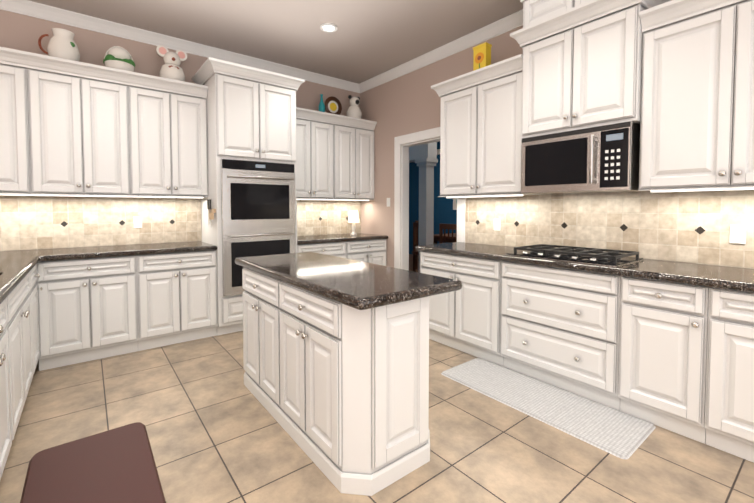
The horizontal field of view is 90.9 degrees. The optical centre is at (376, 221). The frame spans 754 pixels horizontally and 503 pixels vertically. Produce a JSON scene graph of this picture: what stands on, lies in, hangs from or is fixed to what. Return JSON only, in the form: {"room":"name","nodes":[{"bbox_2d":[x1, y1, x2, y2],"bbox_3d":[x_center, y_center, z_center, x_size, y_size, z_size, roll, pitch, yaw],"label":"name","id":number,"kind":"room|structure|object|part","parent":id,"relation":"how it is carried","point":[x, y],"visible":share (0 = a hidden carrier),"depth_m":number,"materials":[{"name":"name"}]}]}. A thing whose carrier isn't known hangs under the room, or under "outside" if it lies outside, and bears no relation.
{"room":"kitchen","nodes":[
{"label":"kitchen","id":0,"kind":"room"},
{"bbox_2d":[0,9,359,250],"bbox_3d":[-2.998,-0.371,3.392,7.140,3.060,0.120,-2,3,-38],"label":"wall","id":1,"kind":"structure","parent":0,"point":[21,32],"depth_m":3.56,"materials":[{"name":"beige paint"}]},
{"bbox_2d":[0,47,43,194],"bbox_3d":[-3.164,-0.786,2.946,0.748,1.122,0.348,-2,3,-38],"label":"upper cabinet","id":2,"kind":"object","parent":1,"relation":"attached to","point":[21,129],"depth_m":2.97,"materials":[{"name":"white wood"}]},
{"bbox_2d":[40,55,139,198],"bbox_3d":[-2.656,-0.800,3.344,0.817,1.122,0.348,-2,3,-38],"label":"upper cabinet","id":3,"kind":"object","parent":1,"relation":"attached to","point":[92,127],"depth_m":3.24,"materials":[{"name":"white wood"}]},
{"bbox_2d":[38,28,79,60],"bbox_3d":[-2.756,-1.504,3.224,0.280,0.290,0.224,-2,3,-38],"label":"pitcher","id":4,"kind":"object","parent":3,"relation":"on","point":[62,44],"visible":0.9,"depth_m":3.17,"materials":[{"name":"white ceramic"}]},
{"bbox_2d":[140,75,207,198],"bbox_3d":[-2.148,-0.814,3.742,0.748,1.122,0.348,-2,3,-38],"label":"upper cabinet","id":5,"kind":"object","parent":1,"relation":"attached to","point":[173,127],"depth_m":3.64,"materials":[{"name":"white wood"}]},
{"bbox_2d":[103,46,134,71],"bbox_3d":[-2.420,-1.506,3.487,0.250,0.276,0.238,-2,3,-38],"label":"cookie jar","id":6,"kind":"object","parent":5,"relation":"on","point":[118,57],"visible":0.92,"depth_m":3.42,"materials":[{"name":"white ceramic"}]},
{"bbox_2d":[156,45,186,81],"bbox_3d":[-2.073,-1.566,3.757,0.276,0.377,0.232,-2,3,-38],"label":"cookie jar","id":7,"kind":"object","parent":5,"relation":"on","point":[170,68],"visible":0.92,"depth_m":3.69,"materials":[{"name":"white ceramic"}]},
{"bbox_2d":[0,195,360,250],"bbox_3d":[-1.874,-0.027,4.197,4.147,0.485,0.014,-2,3,-38],"label":"backsplash","id":8,"kind":"structure","parent":1,"relation":"attached to","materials":[{"name":"tile"}]},
{"bbox_2d":[133,216,141,227],"bbox_3d":[-2.421,0.006,3.756,0.072,0.116,0.008,-2,3,-38],"label":"outlet","id":9,"kind":"object","parent":8,"relation":"attached to","point":[137,220],"depth_m":3.75,"materials":[{"name":"white plastic"}]},
{"bbox_2d":[0,0,522,92],"bbox_3d":[-1.020,-1.756,0.813,6.900,0.103,6.300,-2,3,-38],"label":"crown molding","id":10,"kind":"structure","parent":1,"relation":"attached to","point":[99,25],"depth_m":3.88,"materials":[{"name":"white wood"}]},
{"bbox_2d":[300,108,339,198],"bbox_3d":[-0.892,-0.825,4.724,0.736,1.073,0.348,-2,3,-38],"label":"upper cabinet","id":11,"kind":"object","parent":1,"relation":"attached to","point":[319,140],"depth_m":4.64,"materials":[{"name":"white wood"}]},
{"bbox_2d":[319,94,324,111],"bbox_3d":[-0.718,-1.506,4.820,0.084,0.280,0.084,-2,3,-38],"label":"decorative bottle","id":12,"kind":"object","parent":11,"relation":"on","point":[321,106],"visible":0.75,"depth_m":4.79,"materials":[{"name":"teal glass"}]},
{"bbox_2d":[325,96,341,114],"bbox_3d":[-0.596,-1.525,5.004,0.270,0.305,0.060,-2,3,-38],"label":"decorative plate","id":13,"kind":"object","parent":11,"relation":"on","point":[333,105],"visible":0.81,"depth_m":4.99,"materials":[{"name":"brown ceramic"}]},
{"bbox_2d":[340,115,375,202],"bbox_3d":[-0.421,-0.838,5.093,0.736,1.073,0.348,-2,3,-38],"label":"upper cabinet","id":14,"kind":"object","parent":1,"relation":"attached to","point":[356,143],"depth_m":4.99,"materials":[{"name":"white wood"}]},
{"bbox_2d":[346,95,361,118],"bbox_3d":[-0.317,-1.556,5.133,0.216,0.358,0.216,-2,3,-38],"label":"cow figurine","id":15,"kind":"object","parent":14,"relation":"on","point":[354,110],"visible":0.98,"depth_m":5.06,"materials":[{"name":"white ceramic"}]},
{"bbox_2d":[220,155,299,295],"bbox_3d":[-1.305,0.051,3.994,0.770,1.355,0.354,-2,3,-38],"label":"oven","id":16,"kind":"object","parent":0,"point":[233,167],"depth_m":3.83,"materials":[{"name":"silver metal"}]},
{"bbox_2d":[29,0,522,83],"bbox_3d":[-1.020,-1.849,0.810,7.140,0.080,6.540,-2,3,-38],"label":"ceiling","id":17,"kind":"structure","parent":0,"point":[367,40],"depth_m":3.60,"materials":[{"name":"beige paint"}]},
{"bbox_2d":[320,23,336,31],"bbox_3d":[-0.474,-1.905,3.650,0.170,0.011,0.170,-2,3,-38],"label":"recessed light","id":18,"kind":"object","parent":17,"relation":"in","point":[327,27],"visible":0.96,"depth_m":3.65,"materials":[{"name":"white"}]},
{"bbox_2d":[0,254,753,502],"bbox_3d":[-0.481,1.193,3.298,10.920,0.060,9.620,-2,3,-38],"label":"floor","id":19,"kind":"structure","parent":0,"point":[217,432],"depth_m":1.99,"materials":[{"name":"tile"}]},
{"bbox_2d":[0,431,3,479],"bbox_3d":[-1.662,0.805,1.144,0.623,0.869,0.448,-2,3,-38],"label":"base cabinet","id":20,"kind":"object","parent":19,"relation":"on","point":[1,432],"depth_m":1.61,"materials":[{"name":"white wood"}]},
{"bbox_2d":[0,379,27,466],"bbox_3d":[-2.031,0.894,1.680,0.547,0.654,0.960,-2,3,-38],"label":"base cabinet","id":21,"kind":"object","parent":19,"relation":"on","point":[13,394],"depth_m":1.80,"materials":[{"name":"white wood"}]},
{"bbox_2d":[28,375,32,390],"bbox_3d":[-2.483,0.768,2.193,0.623,0.869,0.528,-2,3,-38],"label":"base cabinet","id":22,"kind":"object","parent":19,"relation":"on","point":[30,377],"depth_m":2.41,"materials":[{"name":"white wood"}]},
{"bbox_2d":[20,422,165,502],"bbox_3d":[-1.218,1.215,1.591,0.500,0.017,1.224,-2,3,-38],"label":"floor mat","id":23,"kind":"object","parent":19,"relation":"on","point":[117,465],"visible":0.96,"depth_m":1.78,"materials":[{"name":"red"}]},
{"bbox_2d":[0,239,259,382],"bbox_3d":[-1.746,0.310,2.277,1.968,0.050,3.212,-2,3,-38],"label":"base cabinet","id":24,"kind":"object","parent":19,"relation":"on","point":[60,306],"depth_m":3.15,"materials":[{"name":"white wood"}]},
{"bbox_2d":[196,59,299,246],"bbox_3d":[-1.412,-0.216,4.121,0.850,2.696,0.692,-2,3,-38],"label":"tall cabinet","id":25,"kind":"object","parent":19,"relation":"on","point":[247,119],"depth_m":3.80,"materials":[{"name":"white wood"}]},
{"bbox_3d":[-1.671,-0.078,3.725,0.050,0.290,0.210,-2,3,-38],"label":"knife rail mount","id":26,"kind":"part","parent":25,"relation":"part of","materials":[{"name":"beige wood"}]},
{"bbox_2d":[300,243,351,258],"bbox_3d":[-0.804,0.679,4.670,0.741,0.869,0.628,-2,3,-38],"label":"base cabinet","id":27,"kind":"object","parent":19,"relation":"on","point":[343,250],"depth_m":4.47,"materials":[{"name":"white wood"}]},
{"bbox_2d":[300,231,387,246],"bbox_3d":[-0.568,0.218,4.826,1.325,0.050,0.647,-2,3,-38],"label":"countertop","id":28,"kind":"structure","parent":27,"relation":"on","point":[359,238],"depth_m":4.63,"materials":[{"name":"black stone"}]},
{"bbox_2d":[348,211,358,234],"bbox_3d":[-0.321,0.017,5.097,0.150,0.330,0.150,-2,3,-38],"label":"table lamp","id":29,"kind":"object","parent":28,"relation":"on","point":[353,218],"visible":1,"depth_m":5.05,"materials":[{"name":"white ceramic"}]},
{"bbox_2d":[237,264,429,495],"bbox_3d":[-0.354,0.763,2.331,0.614,0.870,1.517,-2,3,-38],"label":"kitchen island","id":30,"kind":"object","parent":19,"relation":"on","point":[336,363],"depth_m":1.77,"materials":[{"name":"white wood"}]},
{"bbox_2d":[235,252,461,311],"bbox_3d":[-0.308,0.308,2.315,0.650,0.050,1.610,-2,3,-38],"label":"island countertop","id":31,"kind":"structure","parent":30,"relation":"on","point":[365,286],"depth_m":1.91,"materials":[{"name":"black stone"}]},
{"bbox_2d":[352,239,385,265],"bbox_3d":[-0.338,0.666,5.035,0.726,0.869,0.628,-2,3,-38],"label":"base cabinet","id":32,"kind":"object","parent":19,"relation":"on","point":[373,251],"depth_m":4.84,"materials":[{"name":"white wood"}]},
{"bbox_2d":[412,222,418,271],"bbox_3d":[0.979,0.528,6.782,0.480,1.020,0.480,-2,3,-38],"label":"dining chair","id":33,"kind":"object","parent":19,"relation":"on","point":[415,225],"visible":0.27,"depth_m":6.79,"materials":[{"name":"brown wood"}]},
{"bbox_2d":[415,221,418,268],"bbox_3d":[1.117,0.493,7.740,0.480,1.020,0.480,-2,3,-38],"label":"dining chair","id":34,"kind":"object","parent":19,"relation":"on","point":[416,243],"visible":0.08,"depth_m":7.76,"materials":[{"name":"brown wood"}]},
{"bbox_2d":[409,142,439,272],"bbox_3d":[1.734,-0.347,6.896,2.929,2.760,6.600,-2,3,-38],"label":"pillar","id":35,"kind":"structure","parent":19,"relation":"on","point":[424,157],"depth_m":5.88,"materials":[{"name":"white paint"}]},
{"bbox_2d":[433,233,455,243],"bbox_3d":[1.856,0.651,6.964,1.000,0.760,1.500,-2,3,-38],"label":"dining table","id":36,"kind":"object","parent":19,"relation":"on","point":[436,238],"visible":0.08,"depth_m":7.07,"materials":[{"name":"brown wood"}]},
{"bbox_2d":[439,223,456,243],"bbox_3d":[1.380,0.546,6.270,0.480,1.020,0.480,-2,3,-38],"label":"dining chair","id":37,"kind":"object","parent":19,"relation":"on","point":[452,227],"visible":0.33,"depth_m":6.21,"materials":[{"name":"brown wood"}]},
{"bbox_2d":[420,252,498,364],"bbox_3d":[0.937,0.722,3.487,0.628,0.870,0.905,-2,3,-38],"label":"base cabinet","id":38,"kind":"object","parent":19,"relation":"on","point":[466,319],"depth_m":3.20,"materials":[{"name":"white wood"}]},
{"bbox_2d":[441,358,655,458],"bbox_3d":[1.065,1.183,2.527,0.489,0.013,1.264,-2,3,-38],"label":"area rug","id":39,"kind":"object","parent":19,"relation":"on","point":[617,433],"visible":1,"depth_m":2.36,"materials":[{"name":"white fabric"}]},
{"bbox_2d":[499,264,634,414],"bbox_3d":[1.472,0.746,2.803,0.628,0.870,0.971,-2,3,-38],"label":"base cabinet","id":40,"kind":"object","parent":19,"relation":"on","point":[574,332],"depth_m":2.52,"materials":[{"name":"white wood"}]},
{"bbox_2d":[415,240,753,295],"bbox_3d":[1.796,0.307,2.356,0.650,0.051,3.780,-2,3,-38],"label":"countertop","id":41,"kind":"structure","parent":40,"relation":"on","point":[723,278],"depth_m":2.41,"materials":[{"name":"black stone"}]},
{"bbox_2d":[506,244,643,266],"bbox_3d":[1.450,0.238,2.768,0.518,0.056,0.768,-2,3,-38],"label":"cooktop","id":42,"kind":"object","parent":41,"relation":"in","point":[582,255],"depth_m":2.65,"materials":[{"name":"black metal"}]},
{"bbox_2d":[631,280,730,450],"bbox_3d":[1.876,0.765,2.288,0.628,0.870,0.481,-2,3,-38],"label":"base cabinet","id":43,"kind":"object","parent":19,"relation":"on","point":[679,350],"depth_m":2.05,"materials":[{"name":"white wood"}]},
{"bbox_2d":[723,292,753,462],"bbox_3d":[2.253,0.782,1.806,0.628,0.870,1.026,-2,3,-38],"label":"base cabinet","id":44,"kind":"object","parent":19,"relation":"on","point":[738,425],"depth_m":1.86,"materials":[{"name":"white wood"}]},
{"bbox_2d":[409,141,456,254],"bbox_3d":[2.927,-0.530,7.824,0.100,3.060,6.600,-2,3,-38],"label":"wall","id":45,"kind":"structure","parent":0,"point":[445,212],"depth_m":9.57,"materials":[{"name":"blue paint"}]},
{"bbox_2d":[453,198,456,209],"bbox_3d":[1.970,-0.540,8.942,0.029,0.520,0.340,-2,3,-38],"label":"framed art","id":46,"kind":"object","parent":45,"relation":"attached to","point":[454,203],"visible":0.21,"depth_m":9.02,"materials":[{"name":"white"}]},
{"bbox_2d":[360,0,751,268],"bbox_3d":[1.781,-0.356,2.981,0.120,3.060,6.420,-2,3,-38],"label":"wall","id":47,"kind":"structure","parent":0,"point":[408,103],"depth_m":4.79,"materials":[{"name":"beige paint"}]},
{"bbox_2d":[394,127,465,269],"bbox_3d":[0.635,0.021,4.442,0.142,2.200,1.150,-2,3,-38],"label":"door frame","id":48,"kind":"structure","parent":47,"relation":"attached to","point":[401,206],"depth_m":4.77,"materials":[{"name":"white wood"}]},
{"bbox_2d":[439,56,518,199],"bbox_3d":[1.052,-0.806,3.509,0.351,1.122,0.925,-2,3,-38],"label":"upper cabinet","id":49,"kind":"object","parent":47,"relation":"attached to","point":[479,124],"depth_m":3.36,"materials":[{"name":"white wood"}]},
{"bbox_2d":[473,42,491,70],"bbox_3d":[0.996,-1.514,3.519,0.091,0.290,0.150,-2,3,-38],"label":"box","id":50,"kind":"object","parent":49,"relation":"on","point":[481,55],"visible":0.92,"depth_m":3.48,"materials":[{"name":"yellow cardboard"}]},
{"bbox_2d":[520,0,582,27],"bbox_3d":[1.456,-1.694,2.916,0.406,0.356,0.452,-2,3,-38],"label":"upper cabinet","id":51,"kind":"object","parent":47,"relation":"attached to","point":[534,11],"depth_m":2.84,"materials":[{"name":"white wood"}]},
{"bbox_2d":[519,116,638,195],"bbox_3d":[1.559,-0.441,2.817,0.422,0.442,0.760,-2,3,-38],"label":"microwave","id":52,"kind":"object","parent":47,"relation":"attached to","point":[596,156],"depth_m":2.65,"materials":[{"name":"silver metal"}]},
{"bbox_2d":[519,0,662,135],"bbox_3d":[1.565,-1.088,2.799,0.406,0.847,0.806,-2,3,-38],"label":"upper cabinet","id":53,"kind":"object","parent":47,"relation":"attached to","point":[582,65],"depth_m":2.62,"materials":[{"name":"white wood"}]},
{"bbox_2d":[465,190,753,268],"bbox_3d":[2.046,0.022,2.542,0.014,0.505,3.780,-2,3,-38],"label":"backsplash","id":54,"kind":"structure","parent":47,"relation":"attached to","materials":[{"name":"tile"}]},
{"bbox_2d":[494,219,499,230],"bbox_3d":[1.177,0.030,3.640,0.008,0.116,0.072,-2,3,-38],"label":"outlet","id":55,"kind":"object","parent":54,"relation":"attached to","point":[496,221],"depth_m":3.64,"materials":[{"name":"white plastic"}]},
{"bbox_2d":[730,225,745,243],"bbox_3d":[2.231,0.079,2.294,0.008,0.116,0.072,-2,3,-38],"label":"outlet","id":56,"kind":"object","parent":54,"relation":"attached to","point":[737,232],"depth_m":2.29,"materials":[{"name":"white plastic"}]},
{"bbox_2d":[635,0,753,191],"bbox_3d":[2.131,-0.757,2.132,0.351,1.122,0.954,-2,3,-38],"label":"upper cabinet","id":57,"kind":"object","parent":47,"relation":"attached to","point":[694,132],"depth_m":2.18,"materials":[{"name":"white wood"}]}
]}

